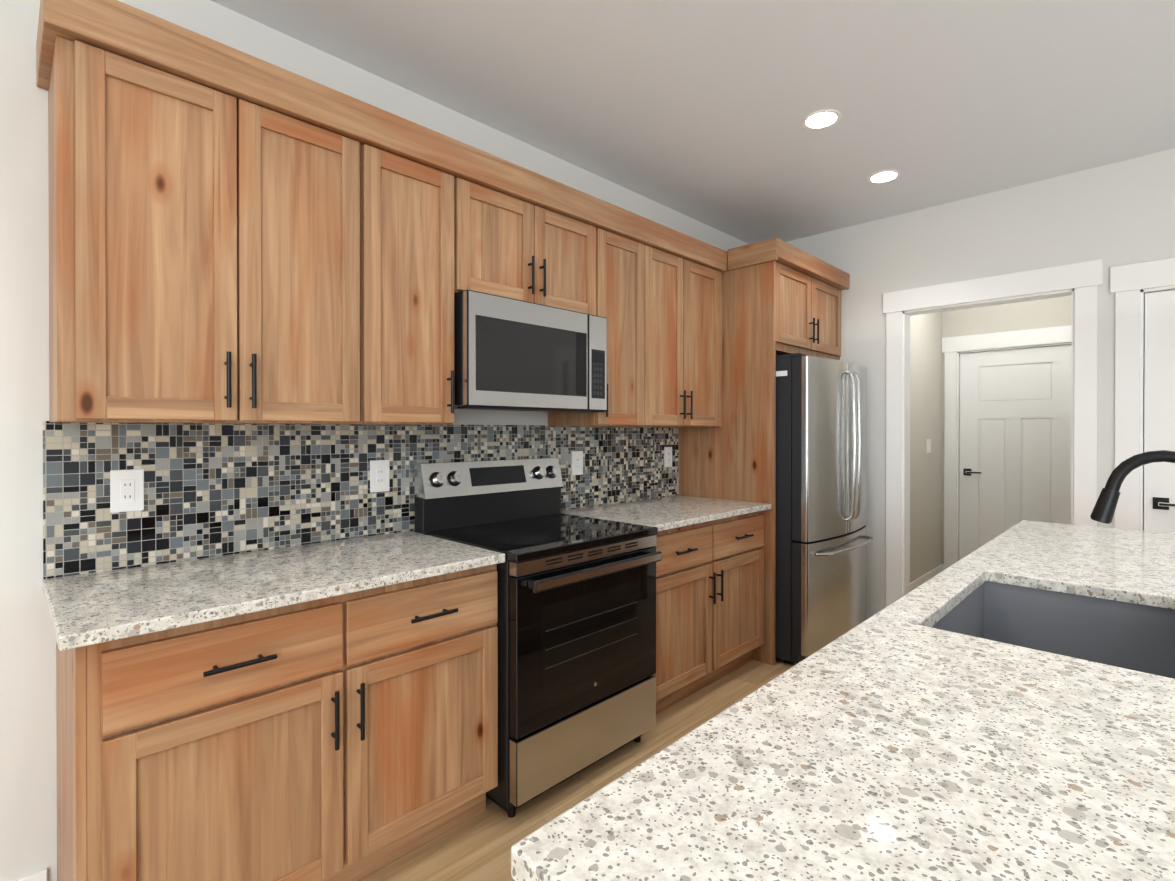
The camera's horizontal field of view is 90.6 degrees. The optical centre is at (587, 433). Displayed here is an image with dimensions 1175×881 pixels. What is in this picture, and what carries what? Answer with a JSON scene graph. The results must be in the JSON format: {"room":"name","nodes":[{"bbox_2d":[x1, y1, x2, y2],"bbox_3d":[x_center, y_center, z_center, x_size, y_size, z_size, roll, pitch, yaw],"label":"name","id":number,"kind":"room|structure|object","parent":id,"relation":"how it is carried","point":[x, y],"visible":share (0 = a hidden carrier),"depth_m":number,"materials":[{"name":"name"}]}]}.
{"room":"kitchen","nodes":[
{"label":"kitchen","id":0,"kind":"room"},
{"bbox_2d":[0,0,747,880],"bbox_3d":[-1.503,-0.048,1.726,0.120,2.740,8.160,0,0,45],"label":"wall","id":1,"kind":"structure","parent":0,"point":[28,784],"depth_m":1.61,"materials":[{"name":"white paint"}]},
{"bbox_2d":[48,36,359,424],"bbox_3d":[-1.111,-0.494,1.758,0.383,0.927,0.744,0,0,45],"label":"upper cabinet","id":2,"kind":"object","parent":1,"relation":"attached to","point":[204,254],"visible":1,"depth_m":1.59,"materials":[{"name":"brown wood"}]},
{"bbox_2d":[43,421,678,579],"bbox_3d":[-0.467,0.183,2.684,0.008,0.443,2.991,0,0,45],"label":"tile backsplash","id":3,"kind":"structure","parent":1,"relation":"attached to","point":[212,490],"depth_m":2.02,"materials":[{"name":"tile"}]},
{"bbox_2d":[110,469,143,512],"bbox_3d":[-1.382,0.172,1.746,0.007,0.126,0.080,0,0,45],"label":"electrical outlet","id":4,"kind":"object","parent":3,"relation":"attached to","point":[126,490],"visible":1,"depth_m":1.74,"materials":[{"name":"white plastic"}]},
{"bbox_2d":[370,460,389,492],"bbox_3d":[-0.825,0.170,2.310,0.007,0.126,0.080,0,0,45],"label":"electrical outlet","id":5,"kind":"object","parent":3,"relation":"attached to","point":[379,475],"visible":1,"depth_m":2.31,"materials":[{"name":"white plastic"}]},
{"bbox_2d":[572,451,582,474],"bbox_3d":[-0.052,0.159,3.091,0.007,0.126,0.080,0,0,45],"label":"electrical outlet","id":6,"kind":"object","parent":3,"relation":"attached to","point":[577,462],"visible":1,"depth_m":3.09,"materials":[{"name":"white plastic"}]},
{"bbox_2d":[664,447,671,466],"bbox_3d":[0.509,0.149,3.659,0.007,0.126,0.080,0,0,45],"label":"electrical outlet","id":7,"kind":"object","parent":3,"relation":"attached to","point":[667,456],"visible":1,"depth_m":3.65,"materials":[{"name":"white plastic"}]},
{"bbox_2d":[36,0,726,271],"bbox_3d":[-0.347,-1.022,2.537,0.370,0.119,2.978,0,0,45],"label":"crown molding","id":8,"kind":"structure","parent":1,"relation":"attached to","point":[119,28],"depth_m":1.78,"materials":[{"name":"brown wood"}]},
{"bbox_2d":[324,144,454,424],"bbox_3d":[-0.724,-0.496,2.148,0.383,0.927,0.354,0,0,45],"label":"upper cabinet","id":9,"kind":"object","parent":1,"relation":"attached to","point":[407,372],"visible":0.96,"depth_m":2.03,"materials":[{"name":"brown wood"}]},
{"bbox_2d":[454,177,595,314],"bbox_3d":[-0.333,-0.747,2.543,0.383,0.428,0.760,0,0,45],"label":"upper cabinet","id":10,"kind":"object","parent":1,"relation":"attached to","point":[505,245],"visible":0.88,"depth_m":2.39,"materials":[{"name":"brown wood"}]},
{"bbox_2d":[454,290,606,412],"bbox_3d":[-0.320,-0.312,2.533,0.418,0.434,0.751,0,0,45],"label":"microwave","id":11,"kind":"object","parent":10,"relation":"attached to","point":[510,354],"visible":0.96,"depth_m":2.32,"materials":[{"name":"silver metal"}]},
{"bbox_2d":[548,228,721,426],"bbox_3d":[0.328,-0.500,3.212,0.383,0.927,1.117,0,0,45],"label":"upper cabinet","id":12,"kind":"object","parent":1,"relation":"attached to","point":[660,311],"visible":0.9,"depth_m":3.04,"materials":[{"name":"brown wood"}]},
{"bbox_2d":[358,658,797,880],"bbox_3d":[1.141,1.357,0.480,6.600,0.060,10.100,0,0,45],"label":"floor","id":13,"kind":"structure","parent":0,"point":[477,847],"depth_m":2.05,"materials":[{"name":"brown wood"}]},
{"bbox_2d":[14,868,47,880],"bbox_3d":[-2.918,1.276,0.205,0.014,0.105,4.000,0,0,45],"label":"baseboard","id":14,"kind":"structure","parent":13,"relation":"on","point":[42,874],"depth_m":1.61,"materials":[{"name":"white paint"}]},
{"bbox_2d":[56,564,497,880],"bbox_3d":[-0.885,0.880,1.799,0.652,0.884,1.088,0,0,45],"label":"base cabinet","id":15,"kind":"object","parent":13,"relation":"on","point":[350,737],"visible":0.96,"depth_m":1.51,"materials":[{"name":"brown wood"}]},
{"bbox_2d":[42,531,504,650],"bbox_3d":[-0.897,0.421,1.790,0.646,0.030,1.116,0,0,45],"label":"countertop","id":16,"kind":"structure","parent":15,"relation":"on","point":[88,609],"depth_m":1.60,"materials":[{"name":"stone"}]},
{"bbox_2d":[414,458,661,817],"bbox_3d":[-0.190,0.722,2.413,0.726,1.195,0.759,0,0,45],"label":"range","id":17,"kind":"object","parent":13,"relation":"on","point":[576,624],"visible":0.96,"depth_m":2.20,"materials":[{"name":"black metal"}]},
{"bbox_2d":[654,511,763,713],"bbox_3d":[0.426,0.875,3.124,0.652,0.884,1.112,0,0,45],"label":"base cabinet","id":18,"kind":"object","parent":13,"relation":"on","point":[709,602],"visible":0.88,"depth_m":2.89,"materials":[{"name":"brown wood"}]},
{"bbox_2d":[561,495,770,531],"bbox_3d":[0.423,0.416,3.125,0.646,0.030,1.112,0,0,45],"label":"countertop","id":19,"kind":"structure","parent":18,"relation":"on","point":[667,513],"depth_m":3.02,"materials":[{"name":"stone"}]},
{"bbox_2d":[679,237,849,664],"bbox_3d":[1.190,0.107,3.874,0.681,2.412,1.075,0,0,45],"label":"surround","id":20,"kind":"object","parent":13,"relation":"on","point":[780,297],"visible":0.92,"depth_m":3.44,"materials":[{"name":"brown wood"}]},
{"bbox_2d":[775,353,872,662],"bbox_3d":[1.284,0.432,3.759,0.907,1.763,0.911,0,0,45],"label":"fridge","id":21,"kind":"object","parent":13,"relation":"on","point":[823,539],"visible":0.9,"depth_m":3.30,"materials":[{"name":"grey metal"}]},
{"bbox_2d":[511,520,1174,880],"bbox_3d":[1.359,0.866,1.254,1.100,0.916,2.977,0,0,45],"label":"kitchen island","id":22,"kind":"object","parent":13,"relation":"on","point":[1001,707],"visible":1,"depth_m":0.74,"materials":[{"name":"stone"}]},
{"bbox_2d":[1090,450,1174,523],"bbox_3d":[1.249,0.222,1.269,0.228,0.372,0.103,0,0,45],"label":"faucet","id":23,"kind":"object","parent":22,"relation":"on","point":[1103,511],"visible":1,"depth_m":1.29,"materials":[{"name":"black metal"}]},
{"bbox_2d":[210,0,1174,243],"bbox_3d":[1.141,-1.462,0.469,6.600,0.100,10.100,0,0,45],"label":"ceiling","id":24,"kind":"structure","parent":0,"point":[699,110],"depth_m":2.37,"materials":[{"name":"white paint"}]},
{"bbox_2d":[802,109,840,129],"bbox_3d":[1.059,-1.419,2.632,0.164,0.006,0.164,0,0,45],"label":"recessed light","id":25,"kind":"object","parent":24,"relation":"in","point":[820,119],"visible":1,"depth_m":2.62,"materials":[{"name":"white plastic"}]},
{"bbox_2d":[867,170,899,182],"bbox_3d":[1.642,-1.421,3.222,0.164,0.006,0.164,0,0,45],"label":"recessed light","id":26,"kind":"object","parent":24,"relation":"in","point":[884,176],"visible":1,"depth_m":3.21,"materials":[{"name":"white plastic"}]},
{"bbox_2d":[910,312,941,582],"bbox_3d":[2.567,-0.060,4.732,0.120,2.740,1.840,0,0,45],"label":"wall","id":27,"kind":"structure","parent":0,"point":[925,425],"depth_m":4.98,"materials":[{"name":"white paint"}]},
{"bbox_2d":[910,564,943,590],"bbox_3d":[2.619,1.258,4.686,0.025,0.105,1.840,0,0,45],"label":"baseboard","id":28,"kind":"structure","parent":27,"relation":"attached to","point":[940,568],"depth_m":4.96,"materials":[{"name":"white paint"}]},
{"bbox_2d":[927,439,930,452],"bbox_3d":[2.964,0.109,5.043,0.008,0.120,0.120,0,0,45],"label":"light switch","id":29,"kind":"object","parent":27,"relation":"attached to","point":[928,445],"visible":1,"depth_m":5.04,"materials":[{"name":"white plastic"}]},
{"bbox_2d":[786,148,1174,619],"bbox_3d":[3.499,-0.051,2.432,6.000,2.740,0.120,0,0,45],"label":"wall","id":30,"kind":"structure","parent":0,"point":[1120,213],"depth_m":3.42,"materials":[{"name":"white paint"}]},
{"bbox_2d":[883,258,1174,606],"bbox_3d":[2.805,0.197,3.104,2.260,2.240,0.145,0,0,45],"label":"door frame","id":31,"kind":"structure","parent":30,"relation":"attached to","point":[1080,282],"depth_m":3.15,"materials":[{"name":"white paint"}]},
{"bbox_2d":[1144,290,1174,532],"bbox_3d":[3.182,0.293,2.689,0.878,2.027,0.093,0,0,45],"label":"pantry door","id":32,"kind":"structure","parent":30,"relation":"in","point":[1159,435],"depth_m":2.96,"materials":[{"name":"white paint"}]},
{"bbox_2d":[941,295,1071,563],"bbox_3d":[3.726,-0.061,4.951,1.460,2.740,0.100,0,0,45],"label":"wall","id":33,"kind":"structure","parent":0,"point":[1042,313],"depth_m":5.03,"materials":[{"name":"white paint"}]},
{"bbox_2d":[942,325,1071,569],"bbox_3d":[3.661,0.219,5.000,1.050,2.180,0.125,0,0,45],"label":"door frame","id":34,"kind":"structure","parent":33,"relation":"attached to","point":[953,348],"depth_m":5.26,"materials":[{"name":"white paint"}]},
{"bbox_2d":[959,345,1071,559],"bbox_3d":[3.647,0.288,4.986,0.788,2.017,0.093,0,0,45],"label":"hall door","id":35,"kind":"structure","parent":33,"relation":"in","point":[1015,436],"depth_m":4.99,"materials":[{"name":"white paint"}]},
{"bbox_2d":[1143,296,1144,530],"bbox_3d":[3.570,-0.053,3.080,1.310,2.740,0.100,0,0,45],"label":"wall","id":36,"kind":"structure","parent":0,"point":[1144,378],"depth_m":3.36,"materials":[{"name":"white paint"}]}
]}

